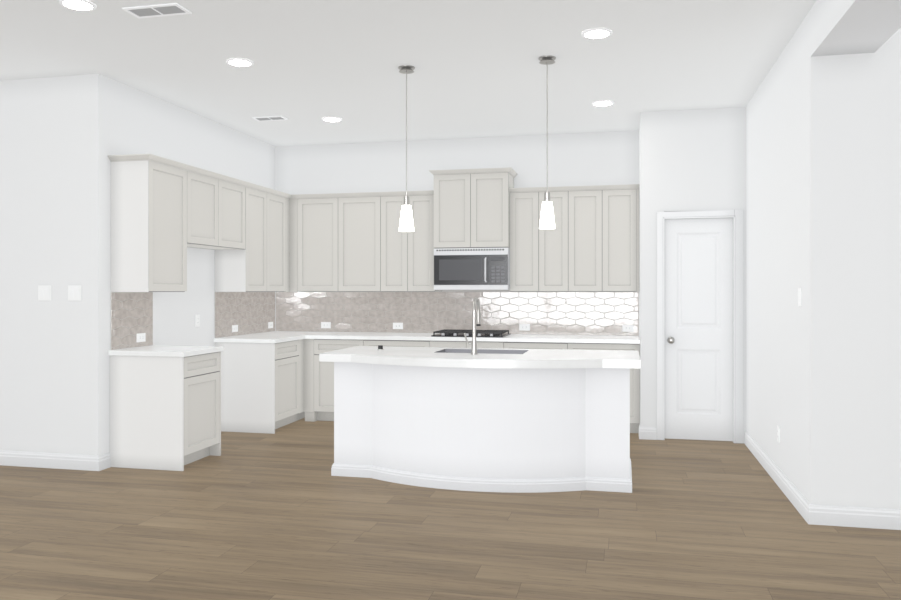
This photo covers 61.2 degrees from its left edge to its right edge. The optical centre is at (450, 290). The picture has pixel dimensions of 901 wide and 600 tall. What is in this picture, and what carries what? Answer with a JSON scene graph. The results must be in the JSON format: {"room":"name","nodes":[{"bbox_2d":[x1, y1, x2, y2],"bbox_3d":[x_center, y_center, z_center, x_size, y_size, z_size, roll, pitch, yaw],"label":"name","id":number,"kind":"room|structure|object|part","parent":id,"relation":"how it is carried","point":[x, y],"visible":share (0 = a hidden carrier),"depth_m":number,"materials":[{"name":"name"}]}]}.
{"room":"kitchen","nodes":[
{"label":"kitchen","id":0,"kind":"room"},
{"bbox_2d":[0,74,110,455],"bbox_3d":[-5.614,-0.145,6.588,6.000,3.050,0.140,0,0,13],"label":"wall","id":1,"kind":"structure","parent":0,"point":[55,132],"depth_m":5.95,"materials":[{"name":"paint"}]},
{"bbox_2d":[38,285,50,299],"bbox_3d":[-3.174,0.015,5.955,0.118,0.118,0.010,0,0,13],"label":"switch plate","id":2,"kind":"object","parent":1,"relation":"attached to","point":[44,291],"visible":1,"depth_m":5.95,"materials":[{"name":"white plastic"}]},
{"bbox_2d":[0,450,110,470],"bbox_3d":[-5.560,1.323,6.562,5.916,0.115,0.146,0,0,13],"label":"baseboard","id":3,"kind":"structure","parent":1,"relation":"attached to","point":[7,458],"depth_m":5.93,"materials":[{"name":"paint"}]},
{"bbox_2d":[68,285,80,300],"bbox_3d":[-2.910,0.015,5.895,0.118,0.118,0.010,0,0,13],"label":"switch plate","id":4,"kind":"object","parent":1,"relation":"attached to","point":[74,291],"visible":1,"depth_m":5.89,"materials":[{"name":"white plastic"}]},
{"bbox_2d":[111,79,274,349],"bbox_3d":[-2.405,-0.145,7.489,0.140,3.050,3.040,0,0,13],"label":"wall","id":5,"kind":"structure","parent":0,"point":[141,122],"depth_m":7.05,"materials":[{"name":"paint"}]},
{"bbox_2d":[195,314,199,326],"bbox_3d":[-2.392,0.280,7.208,0.008,0.115,0.072,0,0,13],"label":"outlet","id":6,"kind":"object","parent":5,"relation":"attached to","point":[197,317],"visible":1,"depth_m":7.20,"materials":[{"name":"white plastic"}]},
{"bbox_2d":[0,0,816,146],"bbox_3d":[-2.086,-1.730,1.807,15.000,0.120,14.300,0,0,13],"label":"ceiling","id":7,"kind":"structure","parent":0,"point":[478,72],"depth_m":5.40,"materials":[{"name":"paint"}]},
{"bbox_2d":[59,0,95,10],"bbox_3d":[-2.166,-1.665,4.430,0.196,0.009,0.196,0,0,13],"label":"recessed light","id":8,"kind":"object","parent":7,"relation":"in","point":[80,5],"visible":1,"depth_m":4.43,"materials":[{"name":"white plastic"}]},
{"bbox_2d":[122,3,191,18],"bbox_3d":[-1.744,-1.665,4.529,0.360,0.008,0.160,0,0,13],"label":"ceiling vent","id":9,"kind":"object","parent":7,"relation":"in","point":[169,9],"visible":1,"depth_m":4.52,"materials":[{"name":"white metal"}]},
{"bbox_2d":[226,58,253,66],"bbox_3d":[-1.536,-1.665,5.558,0.196,0.009,0.196,0,0,13],"label":"recessed light","id":10,"kind":"object","parent":7,"relation":"in","point":[239,62],"visible":1,"depth_m":5.55,"materials":[{"name":"white plastic"}]},
{"bbox_2d":[252,116,287,120],"bbox_3d":[-1.743,-1.665,7.356,0.310,0.008,0.150,0,0,13],"label":"ceiling vent","id":11,"kind":"object","parent":7,"relation":"in","point":[265,118],"visible":1,"depth_m":7.35,"materials":[{"name":"white metal"}]},
{"bbox_2d":[322,117,341,121],"bbox_3d":[-1.149,-1.665,7.398,0.196,0.009,0.196,0,0,13],"label":"recessed light","id":12,"kind":"object","parent":7,"relation":"in","point":[329,119],"visible":1,"depth_m":7.40,"materials":[{"name":"white plastic"}]},
{"bbox_2d":[398,65,414,231],"bbox_3d":[-0.329,-1.059,5.694,0.124,1.221,0.124,0,0,13],"label":"pendant light","id":13,"kind":"object","parent":7,"relation":"hanging from","point":[406,218],"visible":1,"depth_m":5.67,"materials":[{"name":"white glass"}]},
{"bbox_3d":[-0.329,-0.543,5.694,0.116,0.190,0.116,0,0,13],"label":"lamp shade","id":14,"kind":"part","parent":13,"relation":"part of","materials":[{"name":"white glass"}]},
{"bbox_2d":[539,55,555,228],"bbox_3d":[0.693,-1.059,5.462,0.124,1.221,0.124,0,0,13],"label":"pendant light","id":15,"kind":"object","parent":7,"relation":"hanging from","point":[547,221],"visible":1,"depth_m":5.43,"materials":[{"name":"white glass"}]},
{"bbox_3d":[0.693,-0.543,5.462,0.116,0.190,0.116,0,0,13],"label":"lamp shade","id":16,"kind":"part","parent":15,"relation":"part of","materials":[{"name":"white glass"}]},
{"bbox_2d":[582,28,611,38],"bbox_3d":[0.947,-1.665,4.933,0.196,0.009,0.196,0,0,13],"label":"recessed light","id":17,"kind":"object","parent":7,"relation":"in","point":[595,33],"visible":1,"depth_m":4.93,"materials":[{"name":"white plastic"}]},
{"bbox_2d":[592,100,613,105],"bbox_3d":[1.354,-1.665,6.768,0.196,0.009,0.196,0,0,13],"label":"recessed light","id":18,"kind":"object","parent":7,"relation":"in","point":[602,102],"visible":1,"depth_m":6.76,"materials":[{"name":"white plastic"}]},
{"bbox_2d":[811,0,900,56],"bbox_3d":[1.115,-1.530,-0.751,0.345,0.279,10.730,0,0,13],"label":"ceiling beam","id":19,"kind":"structure","parent":7,"relation":"attached to","point":[838,27],"depth_m":4.08,"materials":[{"name":"white paint"}]},
{"bbox_2d":[0,418,900,599],"bbox_3d":[-2.086,1.440,1.807,15.000,0.120,14.300,0,0,13],"label":"floor","id":20,"kind":"structure","parent":0,"point":[267,517],"depth_m":4.25,"materials":[{"name":"brown wood"}]},
{"bbox_2d":[108,331,639,470],"bbox_3d":[-0.362,0.923,6.936,4.085,0.916,2.928,0,0,13],"label":"base cabinet","id":21,"kind":"object","parent":20,"relation":"on","point":[170,406],"visible":0.59,"depth_m":7.35,"materials":[{"name":"paint"}]},
{"bbox_2d":[108,345,223,356],"bbox_3d":[-2.290,0.485,6.178,0.660,0.040,0.595,0,0,13],"label":"countertop","id":22,"kind":"structure","parent":21,"relation":"on","point":[154,350],"depth_m":5.95,"materials":[{"name":"stone"}]},
{"bbox_2d":[214,331,639,343],"bbox_3d":[-0.188,0.485,7.702,4.085,0.040,1.358,0,0,13],"label":"countertop","id":23,"kind":"structure","parent":21,"relation":"on","point":[275,336],"depth_m":7.73,"materials":[{"name":"stone"}]},
{"bbox_2d":[431,329,510,336],"bbox_3d":[0.224,0.440,7.953,0.740,0.048,0.540,0,0,13],"label":"cooktop","id":24,"kind":"object","parent":23,"relation":"in","point":[445,332],"visible":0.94,"depth_m":7.77,"materials":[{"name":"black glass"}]},
{"bbox_2d":[319,346,640,492],"bbox_3d":[0.223,0.922,5.695,2.310,0.915,1.035,0,0,13],"label":"kitchen island","id":25,"kind":"object","parent":20,"relation":"on","point":[509,420],"visible":1,"depth_m":5.28,"materials":[{"name":"paint"}]},
{"bbox_2d":[319,346,640,368],"bbox_3d":[0.223,0.494,5.695,2.310,0.058,1.035,0,0,13],"label":"island countertop","id":26,"kind":"structure","parent":25,"relation":"on","point":[391,355],"depth_m":5.41,"materials":[{"name":"stone"}]},
{"bbox_2d":[464,297,480,354],"bbox_3d":[0.168,0.255,5.675,0.104,0.418,0.216,0,0,13],"label":"faucet","id":27,"kind":"object","parent":26,"relation":"on","point":[476,317],"visible":1,"depth_m":5.59,"materials":[{"name":"silver metal"}]},
{"bbox_2d":[434,349,528,353],"bbox_3d":[0.245,0.599,5.882,0.732,0.266,0.452,0,0,13],"label":"sink","id":28,"kind":"object","parent":26,"relation":"in","point":[457,351],"depth_m":6.06,"materials":[{"name":"grey metal"}]},
{"bbox_3d":[0.234,1.335,5.707,2.187,0.090,0.926,0,0,13],"label":"baseboard","id":29,"kind":"part","parent":25,"relation":"part of","materials":[{"name":"paint"}]},
{"bbox_2d":[275,130,638,335],"bbox_3d":[-0.021,-0.145,8.434,4.090,3.050,0.140,0,0,13],"label":"wall","id":30,"kind":"structure","parent":0,"point":[612,157],"depth_m":8.35,"materials":[{"name":"paint"}]},
{"bbox_2d":[108,154,638,291],"bbox_3d":[-0.362,-0.625,6.933,4.085,1.268,2.936,0,0,13],"label":"upper cabinet","id":31,"kind":"object","parent":30,"relation":"attached to","point":[261,241],"visible":0.99,"depth_m":7.79,"materials":[{"name":"paint"}]},
{"bbox_2d":[434,248,509,289],"bbox_3d":[0.245,-0.228,8.061,0.783,0.432,0.446,0,0,13],"label":"microwave","id":32,"kind":"object","parent":31,"relation":"attached to","point":[454,268],"visible":0.98,"depth_m":7.88,"materials":[{"name":"silver metal"}]},
{"bbox_2d":[111,290,638,349],"bbox_3d":[-0.359,0.222,6.951,4.085,0.484,2.898,0,0,13],"label":"backsplash","id":33,"kind":"structure","parent":30,"relation":"attached to","point":[547,313],"depth_m":8.23,"materials":[{"name":"grey tile"}]},
{"bbox_2d":[137,333,145,341],"bbox_3d":[-2.575,0.388,6.345,0.008,0.072,0.115,0,0,13],"label":"outlet","id":34,"kind":"object","parent":33,"relation":"attached to","point":[141,337],"visible":1,"depth_m":6.35,"materials":[{"name":"white plastic"}]},
{"bbox_2d":[232,325,237,331],"bbox_3d":[-2.226,0.388,7.880,0.008,0.072,0.115,0,0,13],"label":"outlet","id":35,"kind":"object","parent":33,"relation":"attached to","point":[234,327],"visible":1,"depth_m":7.87,"materials":[{"name":"white plastic"}]},
{"bbox_2d":[268,322,272,327],"bbox_3d":[-2.046,0.388,8.675,0.008,0.072,0.115,0,0,13],"label":"outlet","id":36,"kind":"object","parent":33,"relation":"attached to","point":[270,324],"visible":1,"depth_m":8.66,"materials":[{"name":"white plastic"}]},
{"bbox_2d":[321,322,330,327],"bbox_3d":[-1.417,0.388,8.662,0.115,0.072,0.008,0,0,13],"label":"outlet","id":37,"kind":"object","parent":33,"relation":"attached to","point":[323,324],"visible":1,"depth_m":8.66,"materials":[{"name":"white plastic"}]},
{"bbox_2d":[393,323,402,328],"bbox_3d":[-0.585,0.388,8.473,0.115,0.072,0.008,0,0,13],"label":"outlet","id":38,"kind":"object","parent":33,"relation":"attached to","point":[395,325],"visible":1,"depth_m":8.47,"materials":[{"name":"white plastic"}]},
{"bbox_2d":[519,324,529,330],"bbox_3d":[0.793,0.388,8.160,0.115,0.072,0.008,0,0,13],"label":"outlet","id":39,"kind":"object","parent":33,"relation":"attached to","point":[522,327],"visible":1,"depth_m":8.16,"materials":[{"name":"white plastic"}]},
{"bbox_2d":[622,325,633,331],"bbox_3d":[1.845,0.388,7.921,0.115,0.072,0.008,0,0,13],"label":"outlet","id":40,"kind":"object","parent":33,"relation":"attached to","point":[625,328],"visible":1,"depth_m":7.92,"materials":[{"name":"white plastic"}]},
{"bbox_2d":[639,125,639,337],"bbox_3d":[1.954,-0.145,7.624,0.120,3.050,0.846,0,0,13],"label":"wall","id":41,"kind":"structure","parent":0,"point":[639,125],"depth_m":7.68,"materials":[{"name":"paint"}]},
{"bbox_2d":[640,107,745,434],"bbox_3d":[2.239,-0.145,7.064,0.925,3.050,0.120,0,0,13],"label":"wall","id":42,"kind":"structure","parent":0,"point":[691,159],"depth_m":7.04,"materials":[{"name":"paint"}]},
{"bbox_2d":[639,424,656,439],"bbox_3d":[1.852,1.323,7.162,0.158,0.115,0.172,0,0,13],"label":"baseboard","id":43,"kind":"structure","parent":42,"relation":"attached to","point":[648,433],"depth_m":7.08,"materials":[{"name":"paint"}]},
{"bbox_2d":[665,218,732,440],"bbox_3d":[2.284,0.352,7.022,0.598,2.032,0.035,0,0,13],"label":"pantry door","id":44,"kind":"structure","parent":42,"relation":"in","point":[698,252],"depth_m":7.01,"materials":[{"name":"white wood"}]},
{"bbox_2d":[667,337,674,343],"bbox_3d":[2.033,0.455,7.021,0.064,0.064,0.077,0,0,13],"label":"door knob","id":45,"kind":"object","parent":44,"relation":"attached to","point":[670,340],"depth_m":6.99,"materials":[{"name":"metal"}]},
{"bbox_2d":[657,210,743,443],"bbox_3d":[2.296,0.321,7.038,0.758,2.118,0.142,0,0,13],"label":"door frame","id":46,"kind":"structure","parent":42,"relation":"attached to","point":[737,215],"depth_m":6.92,"materials":[{"name":"paint"}]},
{"bbox_2d":[746,9,835,505],"bbox_3d":[2.488,-0.145,5.754,0.140,3.050,2.564,0,0,13],"label":"wall","id":47,"kind":"structure","parent":0,"point":[791,115],"depth_m":4.94,"materials":[{"name":"paint"}]},
{"bbox_2d":[777,425,779,442],"bbox_3d":[2.339,1.020,5.437,0.008,0.115,0.072,0,0,13],"label":"outlet","id":48,"kind":"object","parent":47,"relation":"attached to","point":[778,427],"visible":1,"depth_m":5.42,"materials":[{"name":"white plastic"}]},
{"bbox_2d":[798,288,800,305],"bbox_3d":[2.189,0.038,4.784,0.010,0.115,0.072,0,0,13],"label":"switch","id":49,"kind":"object","parent":47,"relation":"attached to","point":[799,289],"visible":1,"depth_m":4.77,"materials":[{"name":"white plastic"}]},
{"bbox_2d":[836,28,900,508],"bbox_3d":[4.162,-0.145,4.131,3.845,3.050,0.140,0,0,13],"label":"wall","id":50,"kind":"structure","parent":0,"point":[868,85],"depth_m":4.45,"materials":[{"name":"paint"}]},
{"bbox_2d":[744,431,900,529],"bbox_3d":[4.290,1.323,5.274,3.901,0.115,2.458,0,0,13],"label":"baseboard","id":51,"kind":"structure","parent":50,"relation":"attached to","point":[829,515],"depth_m":4.49,"materials":[{"name":"paint"}]}
]}

